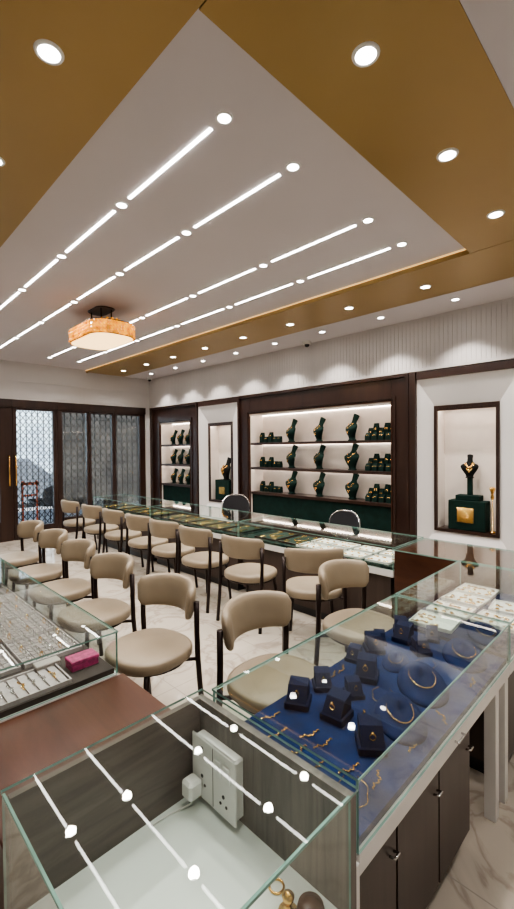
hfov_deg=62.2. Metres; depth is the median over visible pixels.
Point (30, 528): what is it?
dining chair
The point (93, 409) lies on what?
window
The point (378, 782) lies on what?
bracelet
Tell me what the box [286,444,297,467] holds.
bust
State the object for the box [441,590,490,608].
tray
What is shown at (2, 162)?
recessed light
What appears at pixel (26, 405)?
door
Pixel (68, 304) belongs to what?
recessed light
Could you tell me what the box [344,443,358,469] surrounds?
bust
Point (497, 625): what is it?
tray
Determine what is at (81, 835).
glass display case
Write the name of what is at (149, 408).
wall
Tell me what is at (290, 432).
bust
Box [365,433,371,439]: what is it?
stand
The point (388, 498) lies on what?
stand
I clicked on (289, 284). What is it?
recessed light
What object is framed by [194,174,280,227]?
recessed light
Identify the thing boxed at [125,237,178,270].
recessed light
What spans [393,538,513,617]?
display case
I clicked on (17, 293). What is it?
recessed light
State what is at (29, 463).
car
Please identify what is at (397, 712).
stand
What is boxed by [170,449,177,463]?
bust
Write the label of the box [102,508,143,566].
dining chair
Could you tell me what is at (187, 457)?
bust
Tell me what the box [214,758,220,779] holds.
rocker switch
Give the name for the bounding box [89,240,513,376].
trim
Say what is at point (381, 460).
stand
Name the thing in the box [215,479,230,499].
pedestal
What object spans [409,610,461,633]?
tray
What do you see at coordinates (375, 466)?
stand
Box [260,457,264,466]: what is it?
stand
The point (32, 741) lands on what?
countertop
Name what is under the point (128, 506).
tray
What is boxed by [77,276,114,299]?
recessed light
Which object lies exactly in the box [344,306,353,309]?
recessed light
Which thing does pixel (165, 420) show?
display cabinet
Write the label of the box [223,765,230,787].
rocker switch
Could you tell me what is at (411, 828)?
display case
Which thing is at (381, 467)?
stand
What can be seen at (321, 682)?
display
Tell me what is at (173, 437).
bust
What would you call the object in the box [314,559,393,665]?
dining chair
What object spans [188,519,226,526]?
tray
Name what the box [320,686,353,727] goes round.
display
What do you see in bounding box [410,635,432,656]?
display
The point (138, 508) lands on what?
tray
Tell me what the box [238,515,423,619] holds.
countertop
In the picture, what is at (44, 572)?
dining chair
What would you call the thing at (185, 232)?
recessed light
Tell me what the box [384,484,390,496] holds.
stand
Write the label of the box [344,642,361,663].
display
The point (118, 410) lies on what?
window
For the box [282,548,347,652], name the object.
dining chair
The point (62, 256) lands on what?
recessed light
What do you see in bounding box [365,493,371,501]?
stand
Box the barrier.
[20,480,37,520]
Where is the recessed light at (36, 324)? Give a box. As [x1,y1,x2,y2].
[17,324,38,336]
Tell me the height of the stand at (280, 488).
0.100 m
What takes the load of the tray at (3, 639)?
on the glass display case at (89, 676)
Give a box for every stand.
[259,433,264,442]
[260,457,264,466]
[260,481,265,490]
[264,485,268,491]
[268,432,273,441]
[268,457,273,466]
[268,481,273,491]
[276,436,282,441]
[277,461,282,467]
[277,486,282,492]
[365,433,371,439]
[365,463,371,470]
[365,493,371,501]
[371,433,378,439]
[372,463,378,470]
[372,494,378,501]
[373,423,379,432]
[373,454,379,462]
[373,484,379,493]
[374,692,427,745]
[378,432,385,439]
[378,458,383,463]
[378,464,385,470]
[378,488,383,495]
[379,494,385,502]
[382,650,408,672]
[384,423,389,433]
[384,454,389,464]
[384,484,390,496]
[385,432,390,439]
[385,464,390,471]
[386,495,390,503]
[397,661,448,708]
[442,638,486,673]
[467,621,504,647]
[489,487,495,533]
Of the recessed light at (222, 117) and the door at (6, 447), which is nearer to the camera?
the recessed light at (222, 117)
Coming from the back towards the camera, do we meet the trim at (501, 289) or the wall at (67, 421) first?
the wall at (67, 421)
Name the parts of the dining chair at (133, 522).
leg, backrest, seat, leg, leg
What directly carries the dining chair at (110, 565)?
on the floor
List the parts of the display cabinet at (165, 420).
edge trim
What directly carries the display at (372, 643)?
on the display case at (411, 828)
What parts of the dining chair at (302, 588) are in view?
leg, leg, seat, backrest, seat frame, leg, leg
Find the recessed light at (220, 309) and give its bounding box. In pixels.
[182,309,223,323]
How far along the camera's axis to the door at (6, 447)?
7.45 m
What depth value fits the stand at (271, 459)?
7.04 m
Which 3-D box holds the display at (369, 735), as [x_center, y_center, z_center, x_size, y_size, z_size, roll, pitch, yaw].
[0.366,0.899,1.368,0.091,0.084,0.091,0,1,5]
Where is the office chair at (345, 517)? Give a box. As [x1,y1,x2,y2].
[329,510,360,542]
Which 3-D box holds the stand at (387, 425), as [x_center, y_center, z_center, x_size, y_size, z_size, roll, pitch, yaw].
[1.722,-0.307,5.638,0.066,0.230,0.073,0,1,45]
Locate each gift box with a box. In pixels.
[32,656,60,672]
[65,648,98,671]
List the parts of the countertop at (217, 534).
glass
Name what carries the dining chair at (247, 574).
on the floor
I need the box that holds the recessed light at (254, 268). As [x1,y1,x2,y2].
[199,268,254,293]
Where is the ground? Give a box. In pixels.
[18,499,138,523]
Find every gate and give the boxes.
[16,410,52,523]
[62,412,137,516]
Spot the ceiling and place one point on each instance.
(202, 72)
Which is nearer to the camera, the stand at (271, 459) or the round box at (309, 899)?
the round box at (309, 899)
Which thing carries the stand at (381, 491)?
on the display cabinet at (381, 400)
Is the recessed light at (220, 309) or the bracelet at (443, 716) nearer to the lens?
the bracelet at (443, 716)
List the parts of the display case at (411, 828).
glass, glass, glass, door, handle, door, glass, handle, glass, door, leg, leg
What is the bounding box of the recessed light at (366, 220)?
[362,217,373,223]
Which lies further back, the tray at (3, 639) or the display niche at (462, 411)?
the display niche at (462, 411)
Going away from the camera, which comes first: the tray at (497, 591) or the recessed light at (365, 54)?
the recessed light at (365, 54)
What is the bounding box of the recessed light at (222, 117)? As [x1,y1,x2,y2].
[215,111,232,124]
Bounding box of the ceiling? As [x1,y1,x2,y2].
[0,8,464,369]
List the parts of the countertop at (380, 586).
glass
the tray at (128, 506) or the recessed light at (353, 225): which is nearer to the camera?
the recessed light at (353, 225)
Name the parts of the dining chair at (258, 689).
leg, seat frame, backrest, seat, leg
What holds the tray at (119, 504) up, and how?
on the countertop at (139, 500)
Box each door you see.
[0,398,13,542]
[12,399,58,539]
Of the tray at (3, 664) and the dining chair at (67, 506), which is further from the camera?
the dining chair at (67, 506)
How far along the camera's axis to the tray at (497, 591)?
2.81 m
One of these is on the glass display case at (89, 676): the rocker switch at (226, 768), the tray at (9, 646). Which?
the tray at (9, 646)
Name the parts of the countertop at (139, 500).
glass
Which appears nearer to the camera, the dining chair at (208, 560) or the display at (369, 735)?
the display at (369, 735)
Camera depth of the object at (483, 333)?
5.61 m
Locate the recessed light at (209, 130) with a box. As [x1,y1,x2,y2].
[128,128,211,198]
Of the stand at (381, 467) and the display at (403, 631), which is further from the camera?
the stand at (381, 467)
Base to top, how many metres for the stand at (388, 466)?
0.100 m
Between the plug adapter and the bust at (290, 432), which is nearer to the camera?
the plug adapter
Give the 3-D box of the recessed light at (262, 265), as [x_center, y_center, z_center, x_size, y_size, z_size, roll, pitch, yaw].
[0.055,-1.622,3.656,0.084,0.007,0.084,0,1,45]
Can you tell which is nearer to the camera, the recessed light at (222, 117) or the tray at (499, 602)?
the recessed light at (222, 117)
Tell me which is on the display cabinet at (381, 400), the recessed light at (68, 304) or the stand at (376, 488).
the stand at (376, 488)
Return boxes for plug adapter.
[151,773,201,826]
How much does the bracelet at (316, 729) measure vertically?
0.005 m
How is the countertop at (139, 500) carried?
on the floor
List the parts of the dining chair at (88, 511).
leg, backrest, leg, seat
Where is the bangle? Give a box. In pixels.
[268,877,284,894]
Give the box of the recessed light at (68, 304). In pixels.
[43,304,70,320]
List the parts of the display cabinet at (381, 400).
edge trim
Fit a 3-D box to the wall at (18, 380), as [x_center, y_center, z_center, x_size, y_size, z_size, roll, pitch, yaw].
[-4.590,-0.053,7.318,0.160,3.170,6.860,0,1,45]
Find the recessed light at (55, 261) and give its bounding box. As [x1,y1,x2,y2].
[24,260,57,286]
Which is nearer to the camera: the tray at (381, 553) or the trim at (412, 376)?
the tray at (381, 553)
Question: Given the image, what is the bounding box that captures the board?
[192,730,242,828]
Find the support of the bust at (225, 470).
on the pedestal at (222, 487)
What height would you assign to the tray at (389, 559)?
0.018 m
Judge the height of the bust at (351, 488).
0.372 m
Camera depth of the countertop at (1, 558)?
3.12 m
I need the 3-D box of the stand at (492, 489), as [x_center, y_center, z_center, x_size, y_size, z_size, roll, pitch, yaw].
[2.608,0.617,4.720,0.062,0.510,0.064,0,1,45]
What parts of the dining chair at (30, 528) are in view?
leg, seat, seat frame, leg, backrest, leg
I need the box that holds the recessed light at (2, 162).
[0,157,4,166]
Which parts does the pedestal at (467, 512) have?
emblem plate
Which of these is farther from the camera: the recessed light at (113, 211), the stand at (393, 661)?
the recessed light at (113, 211)
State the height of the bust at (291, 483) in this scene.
0.374 m
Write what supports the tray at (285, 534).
on the countertop at (380, 586)
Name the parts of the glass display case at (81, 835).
glass, panel, panel, glass, post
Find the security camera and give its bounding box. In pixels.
[303,340,310,346]
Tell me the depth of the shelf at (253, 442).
6.23 m
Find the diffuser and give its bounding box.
[72,333,132,349]
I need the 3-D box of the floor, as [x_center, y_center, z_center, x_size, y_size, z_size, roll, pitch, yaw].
[-1.046,1.602,3.843,10.100,0.100,7.100,0,1,45]
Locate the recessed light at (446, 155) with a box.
[436,148,458,161]
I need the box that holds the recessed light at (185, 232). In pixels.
[181,229,191,235]
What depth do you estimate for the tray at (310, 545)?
4.14 m
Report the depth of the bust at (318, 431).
6.31 m
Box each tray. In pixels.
[0,587,19,602]
[0,598,36,620]
[0,612,56,645]
[0,644,20,677]
[0,663,71,710]
[5,627,81,668]
[101,503,130,507]
[110,505,141,509]
[120,507,152,511]
[131,509,163,513]
[143,511,176,516]
[159,514,193,519]
[173,516,209,522]
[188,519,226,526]
[204,522,244,529]
[222,525,263,533]
[255,530,299,540]
[278,534,324,545]
[296,542,325,548]
[312,538,339,545]
[316,545,346,550]
[331,541,360,549]
[344,550,371,559]
[354,545,384,553]
[365,554,393,564]
[379,550,393,557]
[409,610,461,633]
[426,599,475,620]
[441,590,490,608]
[455,583,499,599]
[470,609,513,633]
[488,599,513,616]
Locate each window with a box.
[57,402,89,532]
[88,404,114,524]
[114,406,145,506]
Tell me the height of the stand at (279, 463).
0.100 m
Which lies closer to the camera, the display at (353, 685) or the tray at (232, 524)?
the display at (353, 685)
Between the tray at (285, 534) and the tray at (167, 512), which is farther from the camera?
the tray at (167, 512)
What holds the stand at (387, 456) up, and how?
on the display cabinet at (381, 400)
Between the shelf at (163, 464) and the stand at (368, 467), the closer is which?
the stand at (368, 467)
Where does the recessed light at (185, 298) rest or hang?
in the ceiling
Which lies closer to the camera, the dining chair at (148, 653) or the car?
the dining chair at (148, 653)
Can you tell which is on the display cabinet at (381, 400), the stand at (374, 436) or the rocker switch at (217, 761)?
the stand at (374, 436)
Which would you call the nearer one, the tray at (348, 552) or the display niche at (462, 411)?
the tray at (348, 552)
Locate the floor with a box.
[0,531,513,908]
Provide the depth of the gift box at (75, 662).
1.89 m
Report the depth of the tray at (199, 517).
5.73 m
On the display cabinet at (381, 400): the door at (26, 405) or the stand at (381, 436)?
the stand at (381, 436)
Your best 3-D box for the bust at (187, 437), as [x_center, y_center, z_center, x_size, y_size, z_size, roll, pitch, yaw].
[-1.413,-0.368,8.688,0.173,0.318,0.173,0,1,19]
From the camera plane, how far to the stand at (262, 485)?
7.19 m
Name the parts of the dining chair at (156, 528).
leg, backrest, seat, leg, leg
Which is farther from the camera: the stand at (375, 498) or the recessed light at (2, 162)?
the stand at (375, 498)
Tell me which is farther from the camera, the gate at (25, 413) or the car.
the car
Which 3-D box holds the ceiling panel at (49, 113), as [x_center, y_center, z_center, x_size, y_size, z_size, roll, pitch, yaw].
[-2.868,-1.575,3.416,7.800,0.040,1.030,0,1,45]
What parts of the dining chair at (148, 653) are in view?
leg, leg, seat, seat frame, backrest, leg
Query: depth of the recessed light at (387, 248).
3.61 m
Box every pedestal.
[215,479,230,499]
[448,478,489,532]
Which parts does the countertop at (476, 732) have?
glass, glass, glass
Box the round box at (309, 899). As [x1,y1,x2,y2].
[297,891,324,908]
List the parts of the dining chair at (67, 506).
leg, backrest, leg, seat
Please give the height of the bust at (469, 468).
0.273 m
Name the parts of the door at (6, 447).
handle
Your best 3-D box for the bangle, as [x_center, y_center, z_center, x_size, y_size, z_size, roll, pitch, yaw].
[0.049,1.081,1.067,0.042,0.006,0.042,0,1,45]
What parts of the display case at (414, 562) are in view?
glass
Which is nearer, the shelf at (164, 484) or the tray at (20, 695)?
the tray at (20, 695)
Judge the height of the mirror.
0.922 m
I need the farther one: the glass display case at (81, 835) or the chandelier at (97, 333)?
the chandelier at (97, 333)
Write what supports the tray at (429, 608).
on the countertop at (476, 732)
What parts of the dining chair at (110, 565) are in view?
leg, seat, leg, seat frame, backrest, leg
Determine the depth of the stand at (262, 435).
7.18 m
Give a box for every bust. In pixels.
[170,430,177,443]
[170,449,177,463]
[171,468,177,482]
[177,429,184,443]
[178,449,184,463]
[178,468,184,483]
[185,429,189,443]
[185,449,189,463]
[185,470,189,484]
[221,457,230,479]
[286,419,297,441]
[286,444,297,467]
[286,471,297,493]
[313,417,325,440]
[313,444,325,468]
[313,472,325,496]
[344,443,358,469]
[345,414,359,440]
[345,474,358,499]
[460,454,478,477]
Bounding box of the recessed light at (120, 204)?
[115,201,127,208]
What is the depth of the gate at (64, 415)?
8.84 m
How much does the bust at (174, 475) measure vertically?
0.318 m
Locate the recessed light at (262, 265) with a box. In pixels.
[259,263,267,267]
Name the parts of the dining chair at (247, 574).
leg, backrest, seat frame, seat, leg, leg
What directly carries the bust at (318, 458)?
on the display cabinet at (381, 400)
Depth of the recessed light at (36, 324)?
5.58 m
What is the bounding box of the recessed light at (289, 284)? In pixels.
[235,284,291,304]
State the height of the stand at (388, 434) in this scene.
0.100 m
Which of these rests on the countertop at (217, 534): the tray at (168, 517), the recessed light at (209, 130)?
the tray at (168, 517)
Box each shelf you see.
[161,444,189,446]
[162,463,189,466]
[162,482,189,487]
[251,440,390,444]
[251,467,390,474]
[251,490,390,506]
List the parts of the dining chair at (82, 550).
leg, seat, seat frame, leg, backrest, leg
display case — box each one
[0,560,117,722]
[0,689,359,908]
[212,594,509,908]
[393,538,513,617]
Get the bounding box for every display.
[284,675,311,711]
[312,666,332,692]
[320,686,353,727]
[343,675,364,700]
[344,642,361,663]
[354,651,378,685]
[355,713,387,756]
[362,630,385,654]
[374,628,386,645]
[391,619,414,645]
[393,615,406,632]
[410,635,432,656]
[425,624,439,643]
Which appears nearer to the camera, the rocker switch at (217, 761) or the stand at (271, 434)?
the rocker switch at (217, 761)
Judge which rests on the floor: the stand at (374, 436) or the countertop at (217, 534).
the countertop at (217, 534)
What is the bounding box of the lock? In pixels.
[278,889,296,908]
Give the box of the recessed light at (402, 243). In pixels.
[396,241,406,246]
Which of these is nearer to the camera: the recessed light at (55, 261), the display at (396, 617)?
the display at (396, 617)
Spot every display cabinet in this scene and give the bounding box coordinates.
[151,402,199,515]
[237,373,408,549]
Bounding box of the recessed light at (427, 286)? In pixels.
[419,284,430,288]
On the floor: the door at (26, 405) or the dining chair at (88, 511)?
the dining chair at (88, 511)
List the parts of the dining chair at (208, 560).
leg, backrest, seat frame, seat, leg, leg, leg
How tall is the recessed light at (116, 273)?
0.007 m
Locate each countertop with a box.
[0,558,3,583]
[0,673,170,908]
[93,494,182,560]
[150,502,271,590]
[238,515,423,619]
[395,560,513,773]
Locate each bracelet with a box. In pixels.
[299,729,319,738]
[313,738,332,748]
[338,762,359,773]
[372,770,381,789]
[435,710,447,724]
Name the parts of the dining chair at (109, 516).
leg, backrest, leg, seat, leg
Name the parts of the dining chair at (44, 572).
leg, seat, seat frame, leg, backrest, leg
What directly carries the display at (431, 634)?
on the display case at (411, 828)
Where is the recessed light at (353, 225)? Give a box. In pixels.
[271,225,355,261]
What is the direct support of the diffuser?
attached to the chandelier at (97, 333)
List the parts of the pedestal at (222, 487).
emblem plate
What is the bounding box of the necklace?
[338,775,368,807]
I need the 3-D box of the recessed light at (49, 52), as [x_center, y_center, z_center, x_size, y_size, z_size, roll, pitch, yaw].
[-0.799,-1.543,1.638,0.109,0.007,0.109,0,1,45]
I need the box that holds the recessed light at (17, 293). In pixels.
[0,292,19,308]
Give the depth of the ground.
11.08 m
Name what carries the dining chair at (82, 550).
on the floor
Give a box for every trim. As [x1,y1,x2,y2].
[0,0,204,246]
[86,250,469,372]
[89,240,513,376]
[125,277,513,378]
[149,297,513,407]
[409,372,416,544]
[460,0,513,106]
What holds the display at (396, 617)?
on the display case at (411, 828)
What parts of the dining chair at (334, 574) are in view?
leg, seat frame, backrest, seat, leg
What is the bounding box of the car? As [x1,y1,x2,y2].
[17,458,52,505]
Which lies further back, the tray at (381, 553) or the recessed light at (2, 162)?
the tray at (381, 553)
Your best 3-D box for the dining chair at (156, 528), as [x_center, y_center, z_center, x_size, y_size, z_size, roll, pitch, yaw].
[-0.955,1.126,4.849,0.496,0.822,0.518,-1,1,-45]
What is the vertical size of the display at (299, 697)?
0.084 m
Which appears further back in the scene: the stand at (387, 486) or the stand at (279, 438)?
the stand at (279, 438)
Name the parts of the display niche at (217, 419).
frame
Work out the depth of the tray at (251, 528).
4.99 m
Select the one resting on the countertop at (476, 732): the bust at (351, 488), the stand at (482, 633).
the stand at (482, 633)
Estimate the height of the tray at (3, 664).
0.018 m
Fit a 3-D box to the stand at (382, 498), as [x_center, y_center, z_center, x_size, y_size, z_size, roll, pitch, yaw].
[1.645,0.580,5.595,0.070,0.100,0.072,0,1,45]
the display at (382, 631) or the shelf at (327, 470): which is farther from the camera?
the shelf at (327, 470)
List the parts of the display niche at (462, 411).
frame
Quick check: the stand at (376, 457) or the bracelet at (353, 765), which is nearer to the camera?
the bracelet at (353, 765)
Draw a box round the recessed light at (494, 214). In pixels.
[486,209,504,218]
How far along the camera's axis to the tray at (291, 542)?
4.42 m
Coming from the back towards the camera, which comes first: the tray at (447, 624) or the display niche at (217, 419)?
the display niche at (217, 419)
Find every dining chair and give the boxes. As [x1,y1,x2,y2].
[0,520,43,585]
[9,528,67,607]
[29,539,97,644]
[57,552,136,655]
[61,500,97,549]
[81,504,119,553]
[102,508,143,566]
[104,573,203,694]
[125,513,170,574]
[147,518,197,587]
[177,525,231,612]
[216,534,276,633]
[216,590,315,714]
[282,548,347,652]
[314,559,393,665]
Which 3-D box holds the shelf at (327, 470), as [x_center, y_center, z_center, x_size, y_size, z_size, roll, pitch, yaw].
[0.904,0.234,6.401,2.546,0.040,0.298,0,1,45]
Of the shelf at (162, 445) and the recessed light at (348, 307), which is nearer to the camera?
the recessed light at (348, 307)
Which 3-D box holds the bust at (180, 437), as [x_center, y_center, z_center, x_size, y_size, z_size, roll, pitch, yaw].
[-1.596,-0.369,8.870,0.173,0.318,0.173,0,1,7]
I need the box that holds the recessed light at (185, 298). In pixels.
[146,298,187,315]
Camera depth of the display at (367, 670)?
1.76 m
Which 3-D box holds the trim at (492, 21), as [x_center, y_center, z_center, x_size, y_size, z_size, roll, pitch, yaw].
[1.688,-1.576,1.004,2.045,0.050,6.860,0,1,45]
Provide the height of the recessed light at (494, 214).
0.007 m
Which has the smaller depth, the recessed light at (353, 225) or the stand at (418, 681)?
the stand at (418, 681)
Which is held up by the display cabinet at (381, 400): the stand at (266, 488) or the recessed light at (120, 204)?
the stand at (266, 488)
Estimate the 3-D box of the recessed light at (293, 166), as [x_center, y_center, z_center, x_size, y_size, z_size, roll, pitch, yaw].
[0.201,-1.604,2.377,0.084,0.007,0.084,0,1,45]
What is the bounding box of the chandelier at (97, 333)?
[68,306,134,349]
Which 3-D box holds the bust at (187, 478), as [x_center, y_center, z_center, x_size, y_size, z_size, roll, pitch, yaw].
[-1.405,0.452,8.700,0.173,0.318,0.173,0,1,18]
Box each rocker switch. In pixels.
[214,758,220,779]
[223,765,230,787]
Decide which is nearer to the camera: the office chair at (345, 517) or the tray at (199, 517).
the office chair at (345, 517)
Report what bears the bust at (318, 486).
on the display cabinet at (381, 400)
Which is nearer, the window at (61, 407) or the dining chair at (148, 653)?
the dining chair at (148, 653)
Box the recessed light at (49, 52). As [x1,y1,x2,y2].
[33,39,64,65]
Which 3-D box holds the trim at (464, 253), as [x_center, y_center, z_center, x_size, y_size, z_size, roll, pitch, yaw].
[-0.843,-1.619,5.902,7.150,0.038,0.030,0,1,45]
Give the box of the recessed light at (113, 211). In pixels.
[65,210,115,251]
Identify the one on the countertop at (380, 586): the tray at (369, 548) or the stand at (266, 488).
the tray at (369, 548)
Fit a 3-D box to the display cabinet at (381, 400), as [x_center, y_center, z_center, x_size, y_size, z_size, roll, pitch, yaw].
[0.888,0.249,6.406,3.080,2.490,0.375,0,1,45]
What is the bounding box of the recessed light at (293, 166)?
[285,161,299,171]
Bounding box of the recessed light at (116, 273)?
[115,272,124,275]
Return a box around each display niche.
[198,397,237,521]
[416,359,513,551]
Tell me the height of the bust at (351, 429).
0.379 m
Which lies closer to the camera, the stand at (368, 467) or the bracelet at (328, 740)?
the bracelet at (328, 740)
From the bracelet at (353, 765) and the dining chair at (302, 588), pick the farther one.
the dining chair at (302, 588)
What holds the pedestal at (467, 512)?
on the display niche at (462, 411)
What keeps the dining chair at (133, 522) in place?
on the floor
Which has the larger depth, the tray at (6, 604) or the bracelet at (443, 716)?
the tray at (6, 604)
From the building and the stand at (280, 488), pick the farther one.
the building
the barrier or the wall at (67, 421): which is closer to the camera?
the barrier
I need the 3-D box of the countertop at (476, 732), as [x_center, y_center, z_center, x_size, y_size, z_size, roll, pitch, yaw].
[1.291,1.151,2.468,0.559,0.800,0.949,0,1,45]
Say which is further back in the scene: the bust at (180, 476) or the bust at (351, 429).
the bust at (180, 476)
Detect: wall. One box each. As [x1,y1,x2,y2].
[0,360,150,507]
[62,413,138,506]
[149,408,152,507]
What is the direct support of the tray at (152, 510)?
on the countertop at (139, 500)
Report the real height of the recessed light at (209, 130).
0.006 m
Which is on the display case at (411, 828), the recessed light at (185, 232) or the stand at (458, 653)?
the stand at (458, 653)
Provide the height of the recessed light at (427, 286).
0.007 m
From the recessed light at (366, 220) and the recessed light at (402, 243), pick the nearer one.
the recessed light at (366, 220)
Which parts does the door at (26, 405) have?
handle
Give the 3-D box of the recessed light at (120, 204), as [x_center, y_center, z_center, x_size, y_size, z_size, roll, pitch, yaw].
[-0.868,-1.599,2.733,0.084,0.007,0.084,0,1,45]
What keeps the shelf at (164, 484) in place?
attached to the display cabinet at (165, 420)
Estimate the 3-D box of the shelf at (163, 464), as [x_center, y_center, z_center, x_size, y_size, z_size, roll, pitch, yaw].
[-1.571,0.220,8.876,1.046,0.040,0.298,0,1,45]
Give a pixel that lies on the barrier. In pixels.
(35, 483)
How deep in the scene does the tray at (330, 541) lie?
4.31 m
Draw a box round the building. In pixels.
[16,410,51,472]
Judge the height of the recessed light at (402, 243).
0.007 m
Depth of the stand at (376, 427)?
5.73 m
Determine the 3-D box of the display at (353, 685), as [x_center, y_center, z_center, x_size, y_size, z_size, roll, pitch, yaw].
[0.376,0.905,1.655,0.068,0.063,0.068,-1,1,-7]
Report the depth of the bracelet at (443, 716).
1.51 m
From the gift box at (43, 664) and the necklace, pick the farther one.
the gift box at (43, 664)
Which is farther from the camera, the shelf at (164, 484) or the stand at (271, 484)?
the shelf at (164, 484)
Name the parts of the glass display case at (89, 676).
glass, glass, glass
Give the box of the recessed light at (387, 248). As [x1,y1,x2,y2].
[308,248,389,277]
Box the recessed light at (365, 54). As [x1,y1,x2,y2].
[351,41,379,67]
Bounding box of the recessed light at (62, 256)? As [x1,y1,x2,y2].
[56,254,66,258]
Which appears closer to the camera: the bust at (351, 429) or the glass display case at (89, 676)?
the glass display case at (89, 676)
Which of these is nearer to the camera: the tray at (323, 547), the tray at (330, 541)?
the tray at (323, 547)
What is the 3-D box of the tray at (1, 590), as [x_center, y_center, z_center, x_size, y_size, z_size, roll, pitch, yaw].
[-1.720,0.930,2.754,0.305,0.018,0.255,0,1,45]
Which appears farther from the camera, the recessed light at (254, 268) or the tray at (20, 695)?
the recessed light at (254, 268)
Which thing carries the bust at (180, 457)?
on the display cabinet at (165, 420)
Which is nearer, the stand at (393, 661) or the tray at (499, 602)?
the stand at (393, 661)
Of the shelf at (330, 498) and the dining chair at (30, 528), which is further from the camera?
the shelf at (330, 498)

